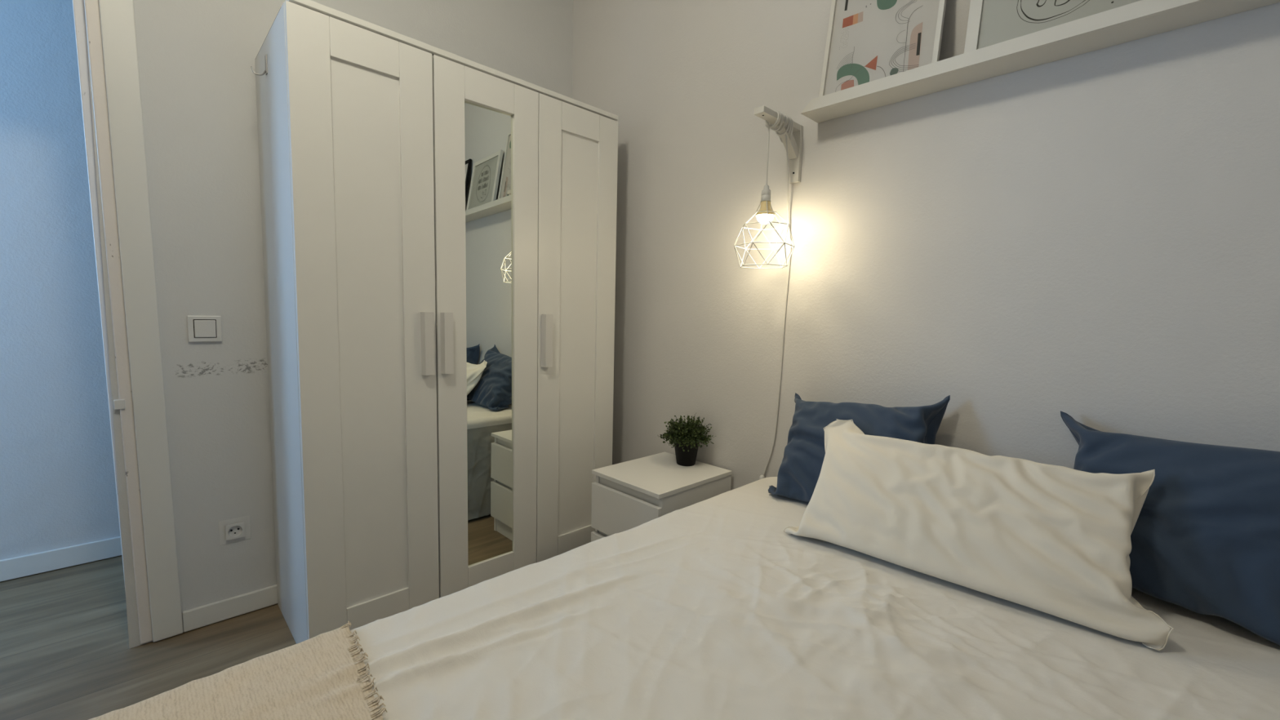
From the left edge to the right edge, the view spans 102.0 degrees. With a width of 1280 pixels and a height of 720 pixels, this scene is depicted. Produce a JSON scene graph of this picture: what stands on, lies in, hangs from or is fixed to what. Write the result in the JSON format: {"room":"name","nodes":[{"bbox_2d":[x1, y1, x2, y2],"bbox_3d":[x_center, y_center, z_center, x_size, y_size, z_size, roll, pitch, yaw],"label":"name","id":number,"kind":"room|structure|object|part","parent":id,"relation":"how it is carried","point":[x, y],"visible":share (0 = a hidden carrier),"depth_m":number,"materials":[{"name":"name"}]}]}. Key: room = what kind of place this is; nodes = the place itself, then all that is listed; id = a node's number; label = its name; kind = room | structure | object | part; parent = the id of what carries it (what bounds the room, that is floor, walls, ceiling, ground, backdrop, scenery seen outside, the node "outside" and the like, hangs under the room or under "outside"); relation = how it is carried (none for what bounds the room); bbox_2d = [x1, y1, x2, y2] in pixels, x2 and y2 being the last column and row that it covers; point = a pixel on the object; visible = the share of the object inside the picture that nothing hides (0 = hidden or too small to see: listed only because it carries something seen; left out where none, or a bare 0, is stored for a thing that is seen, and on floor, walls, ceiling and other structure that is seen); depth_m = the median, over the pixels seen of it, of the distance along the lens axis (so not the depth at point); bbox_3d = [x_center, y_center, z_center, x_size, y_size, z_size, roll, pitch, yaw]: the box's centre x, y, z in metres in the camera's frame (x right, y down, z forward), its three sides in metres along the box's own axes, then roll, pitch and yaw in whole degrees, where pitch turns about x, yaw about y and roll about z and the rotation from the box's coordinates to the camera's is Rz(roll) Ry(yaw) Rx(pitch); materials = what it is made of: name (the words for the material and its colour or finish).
{"room":"bedroom","nodes":[
{"label":"bedroom","id":0,"kind":"room"},
{"bbox_2d":[0,0,119,559],"bbox_3d":[-2.267,-0.471,2.088,5.950,2.620,0.100,-4,7,-44],"label":"wall","id":1,"kind":"structure","parent":0,"point":[58,484],"depth_m":2.01,"materials":[{"name":"paint"}]},
{"bbox_2d":[0,536,121,582],"bbox_3d":[-2.292,0.796,2.126,5.850,0.082,0.013,-4,7,-44],"label":"baseboard","id":2,"kind":"structure","parent":1,"relation":"attached to","point":[15,567],"depth_m":2.08,"materials":[{"name":"white wood"}]},
{"bbox_2d":[0,555,296,719],"bbox_3d":[-0.833,1.058,0.635,6.050,0.100,4.410,-4,7,-44],"label":"floor","id":3,"kind":"structure","parent":0,"point":[65,654],"depth_m":1.62,"materials":[{"name":"grey laminate"}]},
{"bbox_2d":[250,0,617,644],"bbox_3d":[-0.705,-0.067,2.000,1.208,1.900,0.510,-4,7,-44],"label":"wardrobe","id":4,"kind":"object","parent":3,"relation":"on","point":[439,225],"visible":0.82,"depth_m":1.69,"materials":[{"name":"white wood"}]},
{"bbox_3d":[-1.121,-0.033,1.629,0.016,1.880,0.466,-4,7,-44],"label":"panel","id":5,"kind":"part","parent":4,"relation":"part of","materials":[{"name":"white wood"}]},
{"bbox_3d":[-0.818,-0.046,1.582,0.386,1.824,0.018,-4,7,-44],"label":"door","id":6,"kind":"part","parent":4,"relation":"part of","materials":[{"name":"white wood"}]},
{"bbox_3d":[-0.821,-0.047,1.585,0.191,1.620,0.010,-4,7,-44],"label":"panel","id":7,"kind":"part","parent":4,"relation":"part of","materials":[{"name":"white wood"}]},
{"bbox_3d":[-0.687,-0.053,1.679,0.034,0.203,0.024,-4,7,-44],"label":"handle","id":8,"kind":"part","parent":4,"relation":"part of","materials":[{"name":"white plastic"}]},
{"bbox_3d":[-0.641,-0.056,1.723,0.034,0.203,0.024,-4,7,-44],"label":"handle","id":9,"kind":"part","parent":4,"relation":"part of","materials":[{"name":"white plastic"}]},
{"bbox_3d":[-0.675,-1.006,1.941,1.160,0.017,0.486,-4,7,-44],"label":"panel","id":10,"kind":"part","parent":4,"relation":"part of","materials":[{"name":"white wood"}]},
{"bbox_3d":[-0.537,-0.064,1.854,0.385,1.824,0.018,-4,7,-44],"label":"door","id":11,"kind":"part","parent":4,"relation":"part of","materials":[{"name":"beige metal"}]},
{"bbox_2d":[464,100,513,566],"bbox_3d":[-0.539,-0.065,1.856,0.189,1.618,0.010,-4,7,-44],"label":"mirror","id":12,"kind":"object","parent":4,"relation":"attached to","point":[488,125],"depth_m":1.85,"materials":[{"name":"clear glass"}]},
{"bbox_3d":[-0.358,-0.074,1.997,0.036,0.203,0.024,-4,7,-44],"label":"handle","id":13,"kind":"part","parent":4,"relation":"part of","materials":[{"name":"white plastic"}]},
{"bbox_3d":[-0.257,-0.082,2.124,0.388,1.824,0.018,-4,7,-44],"label":"door","id":14,"kind":"part","parent":4,"relation":"part of","materials":[{"name":"white wood"}]},
{"bbox_3d":[-0.260,-0.083,2.127,0.193,1.620,0.010,-4,7,-44],"label":"panel","id":15,"kind":"part","parent":4,"relation":"part of","materials":[{"name":"white wood"}]},
{"bbox_2d":[591,452,732,542],"bbox_3d":[0.079,0.660,1.977,0.400,0.491,0.350,-4,7,-44],"label":"nightstand","id":16,"kind":"object","parent":3,"relation":"on","point":[626,495],"visible":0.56,"depth_m":1.87,"materials":[{"name":"white wood"}]},
{"bbox_3d":[-0.030,0.655,2.102,0.382,0.475,0.016,-4,7,-44],"label":"panel","id":17,"kind":"part","parent":16,"relation":"part of","materials":[{"name":"white wood"}]},
{"bbox_3d":[-0.061,0.750,1.851,0.016,0.172,0.347,-4,7,-44],"label":"drawer","id":18,"kind":"part","parent":16,"relation":"part of","materials":[{"name":"white wood"}]},
{"bbox_3d":[-0.056,0.559,1.834,0.016,0.172,0.347,-4,7,-44],"label":"drawer","id":19,"kind":"part","parent":16,"relation":"part of","materials":[{"name":"white wood"}]},
{"bbox_3d":[-0.040,0.564,1.850,0.015,0.250,0.314,-4,7,-44],"label":"rail","id":20,"kind":"part","parent":16,"relation":"part of","materials":[{"name":"white wood"}]},
{"bbox_3d":[0.084,0.424,1.955,0.400,0.016,0.350,-4,7,-44],"label":"panel","id":21,"kind":"part","parent":16,"relation":"part of","materials":[{"name":"white wood"}]},
{"bbox_2d":[657,413,715,466],"bbox_3d":[0.173,0.310,2.028,0.192,0.202,0.228,-4,7,-44],"label":"potted plant","id":22,"kind":"object","parent":16,"relation":"on","point":[686,437],"visible":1,"depth_m":2.00,"materials":[{"name":"green plant"}]},
{"bbox_3d":[0.182,0.359,2.044,0.108,0.102,0.108,-4,7,-44],"label":"pot","id":23,"kind":"part","parent":22,"relation":"part of","materials":[{"name":"black plastic"}]},
{"bbox_3d":[0.200,0.681,1.866,0.382,0.475,0.016,-4,7,-44],"label":"panel","id":24,"kind":"part","parent":16,"relation":"part of","materials":[{"name":"white wood"}]},
{"bbox_3d":[0.263,0.773,0.719,1.868,0.500,1.312,-4,7,-44],"label":"bed","id":25,"kind":"object","parent":3,"relation":"on","visible":0},
{"bbox_2d":[350,476,1279,719],"bbox_3d":[0.265,0.560,0.697,1.921,0.173,1.373,-4,7,-44],"label":"sheet","id":26,"kind":"object","parent":25,"relation":"on","point":[708,609],"visible":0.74,"depth_m":0.86,"materials":[{"name":"white fabric"}]},
{"bbox_2d":[88,621,386,719],"bbox_3d":[-0.368,0.746,0.348,0.594,0.511,1.110,-4,7,-44],"label":"throw blanket","id":27,"kind":"object","parent":26,"relation":"on","point":[323,676],"visible":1,"depth_m":0.72,"materials":[{"name":"beige fabric"}]},
{"bbox_2d":[768,392,950,502],"bbox_3d":[0.623,0.252,1.514,0.278,0.343,0.492,-4,7,-44],"label":"throw pillow","id":28,"kind":"object","parent":26,"relation":"on","point":[804,453],"visible":0.45,"depth_m":1.51,"materials":[{"name":"blue fabric"}]},
{"bbox_2d":[783,418,1173,650],"bbox_3d":[0.688,0.326,1.154,0.278,0.264,0.708,-4,7,-44],"label":"lumbar pillow","id":29,"kind":"object","parent":26,"relation":"on","point":[1052,540],"visible":1,"depth_m":1.07,"materials":[{"name":"beige fabric"}]},
{"bbox_2d":[1060,410,1279,644],"bbox_3d":[1.115,0.303,1.005,0.246,0.356,0.528,-3,7,-41],"label":"throw pillow","id":30,"kind":"object","parent":26,"relation":"on","point":[1205,536],"visible":0.69,"depth_m":0.97,"materials":[{"name":"blue fabric"}]},
{"bbox_2d":[84,0,573,648],"bbox_3d":[-1.667,-0.402,1.472,5.950,2.620,0.100,-4,7,-44],"label":"wall","id":31,"kind":"structure","parent":0,"point":[196,58],"depth_m":1.70,"materials":[{"name":"white paint"}]},
{"bbox_2d":[72,0,182,644],"bbox_3d":[-1.898,-0.139,1.272,1.044,2.128,0.126,-5,8,-44],"label":"door frame","id":32,"kind":"structure","parent":31,"relation":"in","point":[111,33],"depth_m":1.55,"materials":[{"name":"paint"}]},
{"bbox_2d":[186,315,222,342],"bbox_3d":[-1.409,-0.101,1.678,0.085,0.085,0.014,-4,7,-44],"label":"light switch","id":33,"kind":"object","parent":31,"relation":"attached to","point":[200,328],"visible":1,"depth_m":1.67,"materials":[{"name":"white plastic"}]},
{"bbox_2d":[182,584,277,631],"bbox_3d":[-0.940,0.823,2.239,1.555,0.069,0.013,-4,7,-44],"label":"baseboard","id":34,"kind":"structure","parent":31,"relation":"attached to","point":[214,612],"depth_m":1.78,"materials":[{"name":"white wood"}]},
{"bbox_2d":[218,515,250,546],"bbox_3d":[-1.388,0.586,1.776,0.085,0.085,0.012,-4,7,-44],"label":"wall outlet","id":35,"kind":"object","parent":31,"relation":"attached to","point":[238,529],"visible":1,"depth_m":1.78,"materials":[{"name":"white plastic"}]},
{"bbox_2d":[572,0,1279,490],"bbox_3d":[0.843,-0.349,1.507,0.100,2.620,3.350,-4,7,-44],"label":"wall","id":36,"kind":"structure","parent":0,"point":[1093,237],"depth_m":1.43,"materials":[{"name":"white paint"}]},
{"bbox_2d":[733,110,794,479],"bbox_3d":[0.418,-0.158,1.693,0.267,1.251,0.184,-4,7,-44],"label":"pendant lamp","id":37,"kind":"object","parent":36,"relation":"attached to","point":[765,215],"visible":0.95,"depth_m":1.64,"materials":[{"name":"white metal"}]},
{"bbox_3d":[0.395,-0.399,1.644,0.188,0.206,0.184,-4,7,-44],"label":"lamp shade","id":38,"kind":"part","parent":37,"relation":"part of","materials":[{"name":"white metal"}]},
{"bbox_3d":[0.396,-0.444,1.640,0.054,0.028,0.054,-4,7,-44],"label":"bulb","id":39,"kind":"part","parent":37,"relation":"part of","materials":[{"name":"white glass"}]},
{"bbox_3d":[0.396,-0.478,1.637,0.059,0.044,0.059,-4,7,-44],"label":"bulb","id":40,"kind":"part","parent":37,"relation":"part of","materials":[{"name":"brown metal"}]},
{"bbox_2d":[760,184,770,201],"bbox_3d":[0.397,-0.525,1.633,0.030,0.050,0.030,-4,7,-44],"label":"socket","id":41,"kind":"object","parent":37,"relation":"attached to","point":[766,193],"depth_m":1.62,"materials":[{"name":"white plastic"}]},
{"bbox_3d":[0.447,-0.162,1.737,0.076,1.250,0.186,4,6,28],"label":"cord","id":42,"kind":"part","parent":37,"relation":"part of","materials":[{"name":"white rubber"}]},
{"bbox_2d":[753,105,803,183],"bbox_3d":[0.443,-0.681,1.657,0.236,0.181,0.037,-4,7,-44],"label":"wall bracket","id":43,"kind":"object","parent":36,"relation":"attached to","point":[795,144],"visible":0.9,"depth_m":1.71,"materials":[{"name":"white paint"}]},
{"bbox_3d":[0.438,-0.761,1.644,0.218,0.018,0.036,-4,7,-44],"label":"arm","id":44,"kind":"part","parent":43,"relation":"part of","materials":[{"name":"white paint"}]},
{"bbox_3d":[0.521,-0.686,1.732,0.018,0.181,0.036,-4,7,-44],"label":"wall plate","id":45,"kind":"part","parent":43,"relation":"part of","materials":[{"name":"white paint"}]},
{"bbox_2d":[800,0,1279,123],"bbox_3d":[0.939,-0.754,1.228,0.112,0.070,1.153,-4,7,-44],"label":"ledge","id":46,"kind":"object","parent":36,"relation":"attached to","point":[1139,20],"visible":1,"depth_m":1.21,"materials":[{"name":"white paint"}]},
{"bbox_2d":[818,0,946,97],"bbox_3d":[0.694,-0.979,1.484,0.085,0.431,0.328,-4,7,-44],"label":"framed print","id":47,"kind":"object","parent":46,"relation":"on","point":[867,41],"visible":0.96,"depth_m":1.49,"materials":[{"name":"white paper"}]},
{"bbox_2d":[964,0,1141,53],"bbox_3d":[0.984,-0.904,1.181,0.074,0.350,0.396,-4,7,-44],"label":"framed print","id":48,"kind":"object","parent":46,"relation":"on","point":[990,22],"visible":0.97,"depth_m":1.24,"materials":[{"name":"white paper"}]},
{"bbox_3d":[0.984,-0.904,1.181,0.074,0.350,0.396,-4,7,-44],"label":"frame moulding","id":49,"kind":"part","parent":48,"relation":"part of","materials":[{"name":"white paint"}]}
]}

